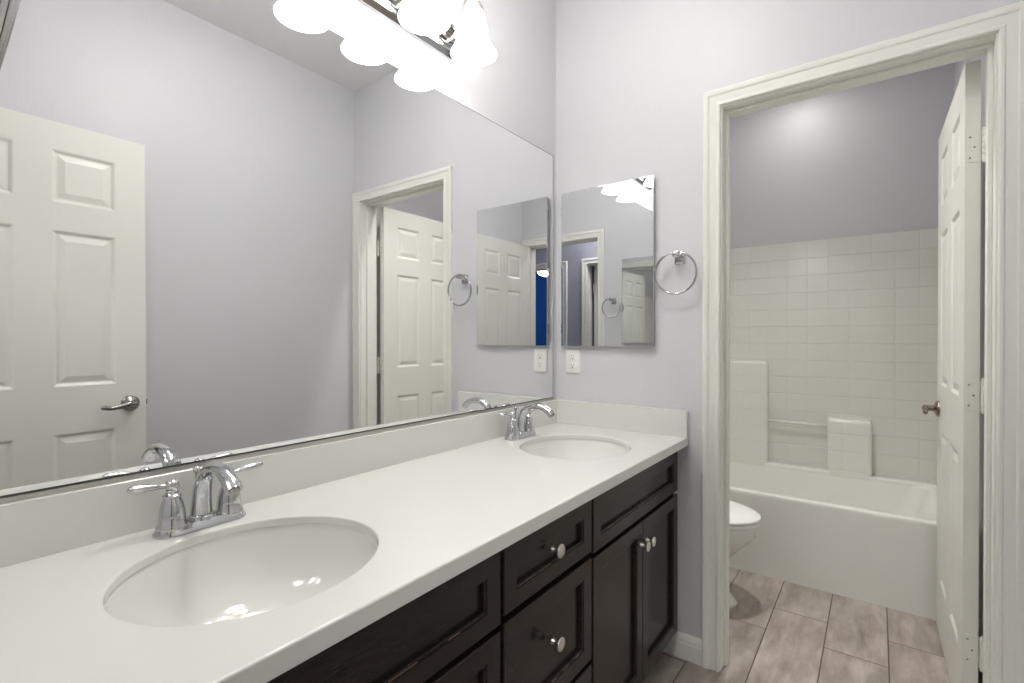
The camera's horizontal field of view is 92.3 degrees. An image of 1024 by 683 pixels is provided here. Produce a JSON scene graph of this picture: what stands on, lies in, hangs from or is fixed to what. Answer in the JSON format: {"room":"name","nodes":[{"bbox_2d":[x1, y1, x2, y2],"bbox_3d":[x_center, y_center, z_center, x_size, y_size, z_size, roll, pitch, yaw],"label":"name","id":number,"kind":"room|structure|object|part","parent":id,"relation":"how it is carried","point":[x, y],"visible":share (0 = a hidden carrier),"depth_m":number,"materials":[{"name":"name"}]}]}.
{"room":"bathroom","nodes":[
{"label":"bathroom","id":0,"kind":"room"},
{"bbox_2d":[279,0,555,398],"bbox_3d":[0.090,-0.179,2.144,0.120,2.734,3.745,0,0,37],"label":"wall","id":1,"kind":"structure","parent":0,"point":[516,91],"depth_m":1.85,"materials":[{"name":"grey paint"}]},
{"bbox_2d":[0,0,553,503],"bbox_3d":[-0.356,-0.275,1.432,0.008,1.068,1.801,0,0,37],"label":"wall mirror","id":2,"kind":"object","parent":1,"relation":"attached to","point":[230,230],"visible":1,"depth_m":1.09,"materials":[{"name":"grey mirror"}]},
{"bbox_2d":[0,400,556,567],"bbox_3d":[-0.354,0.310,1.430,0.015,0.100,1.831,0,0,37],"label":"backsplash","id":3,"kind":"structure","parent":1,"relation":"attached to","point":[33,528],"depth_m":1.09,"materials":[{"name":"white stone"}]},
{"bbox_2d":[358,0,496,66],"bbox_3d":[-0.267,-0.998,1.381,0.208,0.214,0.559,0,0,37],"label":"vanity light","id":4,"kind":"object","parent":1,"relation":"attached to","point":[427,21],"visible":1,"depth_m":1.48,"materials":[{"name":"white glass"}]},
{"bbox_3d":[-0.287,-1.037,1.395,0.122,0.137,0.010,0,0,37],"label":"arm","id":5,"kind":"part","parent":4,"relation":"part of","materials":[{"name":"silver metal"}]},
{"bbox_3d":[-0.339,-0.993,1.434,0.028,0.120,0.480,0,0,37],"label":"plate","id":6,"kind":"part","parent":4,"relation":"part of","materials":[{"name":"silver metal"}]},
{"bbox_3d":[-0.242,-0.960,1.362,0.145,0.138,0.145,0,0,37],"label":"lamp shade","id":7,"kind":"part","parent":4,"relation":"part of","materials":[{"name":"white glass"}]},
{"bbox_3d":[-0.242,-0.958,1.362,0.052,0.097,0.052,0,0,37],"label":"bulb","id":8,"kind":"part","parent":4,"relation":"part of","materials":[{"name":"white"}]},
{"bbox_3d":[-0.163,-1.038,1.561,0.122,0.137,0.010,0,0,37],"label":"arm","id":9,"kind":"part","parent":4,"relation":"part of","materials":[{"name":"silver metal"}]},
{"bbox_3d":[-0.119,-0.961,1.528,0.145,0.138,0.145,0,0,37],"label":"lamp shade","id":10,"kind":"part","parent":4,"relation":"part of","materials":[{"name":"white glass"}]},
{"bbox_3d":[-0.119,-0.959,1.528,0.052,0.097,0.052,0,0,37],"label":"bulb","id":11,"kind":"part","parent":4,"relation":"part of","materials":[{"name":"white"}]},
{"bbox_2d":[556,0,1023,665],"bbox_3d":[0.816,-0.177,1.785,1.473,2.734,0.128,0,0,37],"label":"wall","id":12,"kind":"structure","parent":0,"point":[633,76],"depth_m":1.87,"materials":[{"name":"grey paint"}]},
{"bbox_2d":[566,349,579,373],"bbox_3d":[0.263,0.085,2.127,0.070,0.104,0.008,0,0,37],"label":"power outlet","id":13,"kind":"object","parent":12,"relation":"attached to","point":[572,355],"visible":1,"depth_m":2.12,"materials":[{"name":"white plastic"}]},
{"bbox_2d":[569,353,575,359],"bbox_3d":[0.262,0.066,2.125,0.034,0.028,0.003,0,0,37],"label":"receptacle","id":14,"kind":"object","parent":13,"relation":"attached to","point":[572,356],"depth_m":2.12,"materials":[{"name":"white plastic"}]},
{"bbox_2d":[569,362,575,368],"bbox_3d":[0.262,0.105,2.125,0.034,0.028,0.003,0,0,37],"label":"receptacle","id":15,"kind":"object","parent":13,"relation":"attached to","point":[572,365],"depth_m":2.12,"materials":[{"name":"white plastic"}]},
{"bbox_2d":[561,175,654,346],"bbox_3d":[0.384,-0.311,2.026,0.418,0.663,0.022,0,0,37],"label":"medicine cabinet","id":16,"kind":"object","parent":12,"relation":"attached to","point":[608,230],"visible":1,"depth_m":2.00,"materials":[{"name":"silver metal"}]},
{"bbox_2d":[654,251,697,294],"bbox_3d":[0.614,-0.256,1.833,0.161,0.166,0.060,0,0,37],"label":"towel ring","id":17,"kind":"object","parent":12,"relation":"attached to","point":[679,256],"visible":1,"depth_m":1.83,"materials":[{"name":"silver metal"}]},
{"bbox_3d":[0.613,-0.318,1.828,0.025,0.032,0.052,0,0,37],"label":"post","id":18,"kind":"part","parent":17,"relation":"part of","materials":[{"name":"silver metal"}]},
{"bbox_3d":[0.631,-0.315,1.851,0.041,0.048,0.009,0,0,37],"label":"wall plate","id":19,"kind":"part","parent":17,"relation":"part of","materials":[{"name":"silver metal"}]},
{"bbox_2d":[702,1,1023,682],"bbox_3d":[1.072,0.144,1.605,0.834,2.094,0.150,0,0,37],"label":"door frame","id":20,"kind":"structure","parent":12,"relation":"attached to","point":[997,34],"depth_m":1.39,"materials":[{"name":"white paint"}]},
{"bbox_2d":[921,60,985,682],"bbox_3d":[1.562,0.170,1.770,0.096,2.019,0.725,0,0,35],"label":"door","id":21,"kind":"structure","parent":12,"relation":"in","point":[956,408],"depth_m":1.55,"materials":[{"name":"white paint"}]},
{"bbox_3d":[1.672,0.276,1.994,0.023,0.032,0.123,0,0,41],"label":"lever","id":22,"kind":"part","parent":21,"relation":"part of","materials":[{"name":"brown metal"}]},
{"bbox_3d":[1.721,0.274,2.017,0.045,0.066,0.066,0,0,36],"label":"handle","id":23,"kind":"part","parent":21,"relation":"part of","materials":[{"name":"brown metal"}]},
{"bbox_3d":[1.584,0.170,1.760,0.035,2.019,0.700,0,0,36],"label":"panel","id":24,"kind":"part","parent":21,"relation":"part of","materials":[{"name":"white paint"}]},
{"bbox_2d":[642,567,982,682],"bbox_3d":[0.450,1.228,-0.739,5.300,0.050,8.000,0,0,37],"label":"floor","id":25,"kind":"structure","parent":0,"point":[780,631],"depth_m":1.94,"materials":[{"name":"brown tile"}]},
{"bbox_2d":[267,551,499,682],"bbox_3d":[-0.439,0.796,0.844,0.573,0.798,0.717,0,0,37],"label":"vanity cabinet","id":26,"kind":"object","parent":25,"relation":"on","point":[448,633],"visible":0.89,"depth_m":0.83,"materials":[{"name":"brown paint"}]},
{"bbox_3d":[-0.130,0.830,0.844,0.019,0.512,0.336,0,0,37],"label":"door","id":27,"kind":"part","parent":26,"relation":"part of","materials":[{"name":"brown paint"}]},
{"bbox_2d":[495,500,590,682],"bbox_3d":[-0.111,0.793,1.286,0.573,0.798,0.384,0,0,37],"label":"vanity cabinet","id":28,"kind":"object","parent":25,"relation":"on","point":[544,627],"visible":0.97,"depth_m":1.12,"materials":[{"name":"brown paint"}]},
{"bbox_3d":[0.089,0.696,1.138,0.019,0.264,0.374,0,0,37],"label":"drawer","id":29,"kind":"part","parent":28,"relation":"part of","materials":[{"name":"brown paint"}]},
{"bbox_3d":[0.089,0.480,1.137,0.019,0.136,0.374,0,0,37],"label":"drawer","id":30,"kind":"part","parent":28,"relation":"part of","materials":[{"name":"brown paint"}]},
{"bbox_3d":[0.102,0.683,1.117,0.031,0.032,0.032,0,0,37],"label":"knob","id":31,"kind":"part","parent":28,"relation":"part of","materials":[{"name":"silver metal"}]},
{"bbox_3d":[0.102,0.472,1.116,0.031,0.032,0.032,0,0,37],"label":"knob","id":32,"kind":"part","parent":28,"relation":"part of","materials":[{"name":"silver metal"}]},
{"bbox_3d":[0.089,0.963,1.139,0.019,0.242,0.374,0,0,37],"label":"drawer","id":33,"kind":"part","parent":28,"relation":"part of","materials":[{"name":"brown paint"}]},
{"bbox_2d":[586,452,677,682],"bbox_3d":[0.209,0.791,1.718,0.573,0.798,0.692,0,0,37],"label":"vanity cabinet","id":34,"kind":"object","parent":25,"relation":"on","point":[633,554],"visible":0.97,"depth_m":1.53,"materials":[{"name":"brown paint"}]},
{"bbox_2d":[0,399,687,682],"bbox_3d":[-0.124,0.326,1.269,0.577,0.130,1.846,0,0,37],"label":"countertop","id":35,"kind":"structure","parent":34,"relation":"on","point":[437,500],"depth_m":0.90,"materials":[{"name":"white stone"}]},
{"bbox_2d":[126,461,263,539],"bbox_3d":[-0.605,0.295,0.948,0.195,0.135,0.198,0,0,-16],"label":"faucet","id":36,"kind":"object","parent":35,"relation":"on","point":[173,522],"visible":1,"depth_m":0.93,"materials":[{"name":"silver metal"}]},
{"bbox_3d":[-0.659,0.271,0.906,0.024,0.024,0.082,0,0,37],"label":"lever","id":37,"kind":"part","parent":36,"relation":"part of","materials":[{"name":"silver metal"}]},
{"bbox_3d":[-0.642,0.316,0.930,0.052,0.074,0.052,0,0,37],"label":"handle","id":38,"kind":"part","parent":36,"relation":"part of","materials":[{"name":"silver metal"}]},
{"bbox_3d":[-0.631,0.298,0.984,0.013,0.099,0.013,0,0,3],"label":"lift rod","id":39,"kind":"part","parent":36,"relation":"part of","materials":[{"name":"silver metal"}]},
{"bbox_3d":[-0.612,0.354,0.971,0.058,0.017,0.164,0,0,37],"label":"plate","id":40,"kind":"part","parent":36,"relation":"part of","materials":[{"name":"silver metal"}]},
{"bbox_3d":[-0.560,0.290,0.932,0.166,0.125,0.041,0,0,37],"label":"spout","id":41,"kind":"part","parent":36,"relation":"part of","materials":[{"name":"silver metal"}]},
{"bbox_3d":[-0.582,0.315,1.011,0.052,0.074,0.052,0,0,37],"label":"handle","id":42,"kind":"part","parent":36,"relation":"part of","materials":[{"name":"silver metal"}]},
{"bbox_3d":[-0.564,0.270,1.034,0.024,0.024,0.082,0,0,37],"label":"lever","id":43,"kind":"part","parent":36,"relation":"part of","materials":[{"name":"silver metal"}]},
{"bbox_2d":[104,523,377,625],"bbox_3d":[-0.427,0.458,0.827,0.407,0.158,0.441,0,0,37],"label":"sink","id":44,"kind":"object","parent":35,"relation":"in","point":[260,570],"visible":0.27,"depth_m":0.95,"materials":[{"name":"white ceramic"}]},
{"bbox_2d":[500,402,554,440],"bbox_3d":[0.039,0.290,1.817,0.195,0.135,0.198,0,0,-16],"label":"faucet","id":45,"kind":"object","parent":35,"relation":"on","point":[520,428],"visible":1,"depth_m":1.79,"materials":[{"name":"silver metal"}]},
{"bbox_3d":[-0.015,0.266,1.775,0.024,0.024,0.082,0,0,37],"label":"lever","id":46,"kind":"part","parent":45,"relation":"part of","materials":[{"name":"silver metal"}]},
{"bbox_3d":[0.002,0.311,1.798,0.052,0.074,0.052,0,0,37],"label":"handle","id":47,"kind":"part","parent":45,"relation":"part of","materials":[{"name":"silver metal"}]},
{"bbox_3d":[0.033,0.349,1.839,0.058,0.017,0.164,0,0,37],"label":"plate","id":48,"kind":"part","parent":45,"relation":"part of","materials":[{"name":"silver metal"}]},
{"bbox_3d":[0.063,0.310,1.880,0.052,0.074,0.052,0,0,37],"label":"handle","id":49,"kind":"part","parent":45,"relation":"part of","materials":[{"name":"silver metal"}]},
{"bbox_3d":[0.084,0.285,1.801,0.166,0.125,0.041,0,0,37],"label":"spout","id":50,"kind":"part","parent":45,"relation":"part of","materials":[{"name":"silver metal"}]},
{"bbox_2d":[521,439,629,459],"bbox_3d":[0.217,0.453,1.694,0.407,0.158,0.441,0,0,37],"label":"sink","id":51,"kind":"object","parent":35,"relation":"in","point":[570,449],"visible":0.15,"depth_m":1.86,"materials":[{"name":"white ceramic"}]},
{"bbox_3d":[0.306,0.827,1.432,0.019,0.512,0.337,0,0,37],"label":"door","id":52,"kind":"part","parent":34,"relation":"part of","materials":[{"name":"brown paint"}]},
{"bbox_3d":[0.416,0.639,1.541,0.031,0.032,0.032,0,0,37],"label":"knob","id":53,"kind":"part","parent":34,"relation":"part of","materials":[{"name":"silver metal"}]},
{"bbox_3d":[0.444,0.639,1.578,0.031,0.032,0.032,0,0,37],"label":"knob","id":54,"kind":"part","parent":34,"relation":"part of","materials":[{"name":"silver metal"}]},
{"bbox_3d":[0.509,0.825,1.706,0.019,0.512,0.337,0,0,37],"label":"door","id":55,"kind":"part","parent":34,"relation":"part of","materials":[{"name":"brown paint"}]},
{"bbox_2d":[729,501,760,608],"bbox_3d":[0.793,0.809,2.366,0.730,0.756,0.420,0,0,37],"label":"toilet","id":56,"kind":"object","parent":25,"relation":"on","point":[744,521],"visible":0.16,"depth_m":2.13,"materials":[{"name":"white ceramic"}]},
{"bbox_3d":[0.835,0.997,2.336,0.594,0.380,0.368,0,0,37],"label":"bowl","id":57,"kind":"part","parent":56,"relation":"part of","materials":[{"name":"white ceramic"}]},
{"bbox_3d":[0.872,0.796,2.307,0.527,0.020,0.376,0,0,37],"label":"seat","id":58,"kind":"part","parent":56,"relation":"part of","materials":[{"name":"white plastic"}]},
{"bbox_3d":[0.873,0.770,2.306,0.530,0.026,0.380,0,0,37],"label":"lid","id":59,"kind":"part","parent":56,"relation":"part of","materials":[{"name":"white plastic"}]},
{"bbox_2d":[729,227,937,619],"bbox_3d":[1.542,0.283,2.766,1.467,1.803,0.776,0,0,37],"label":"bathtub","id":60,"kind":"object","parent":25,"relation":"on","point":[834,341],"visible":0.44,"depth_m":2.82,"materials":[{"name":"white ceramic"}]},
{"bbox_2d":[729,462,936,619],"bbox_3d":[1.541,0.977,2.769,1.465,0.414,0.774,0,0,37],"label":"tub","id":61,"kind":"object","parent":60,"relation":"in","point":[869,538],"depth_m":2.38,"materials":[{"name":"white ceramic"}]},
{"bbox_3d":[1.769,0.076,3.071,1.465,1.393,0.013,0,0,37],"label":"panel","id":62,"kind":"part","parent":60,"relation":"part of","materials":[{"name":"white tile"}]},
{"bbox_2d":[730,63,953,248],"bbox_3d":[1.810,-0.184,3.125,1.473,2.734,0.120,0,0,37],"label":"wall","id":63,"kind":"structure","parent":0,"point":[860,160],"depth_m":2.93,"materials":[{"name":"grey paint"}]},
{"bbox_2d":[954,55,985,627],"bbox_3d":[1.370,-0.174,1.195,0.120,2.734,3.745,0,0,37],"label":"wall","id":64,"kind":"structure","parent":0,"point":[958,66],"depth_m":1.92,"materials":[{"name":"grey paint"}]},
{"bbox_2d":[978,617,982,650],"bbox_3d":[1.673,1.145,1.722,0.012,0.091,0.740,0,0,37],"label":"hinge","id":65,"kind":"structure","parent":64,"relation":"attached to","point":[980,629],"depth_m":1.89,"materials":[{"name":"white metal"}]},
{"bbox_3d":[-0.351,-0.169,0.212,1.473,2.734,0.115,0,0,37],"label":"wall","id":66,"kind":"structure","parent":0,"visible":0},
{"bbox_2d":[0,0,20,70],"bbox_3d":[-0.428,-0.249,0.387,0.161,0.164,0.075,0,0,37],"label":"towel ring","id":67,"kind":"object","parent":66,"relation":"attached to","point":[8,8],"visible":1,"depth_m":0.35,"materials":[{"name":"silver metal"}]}
]}

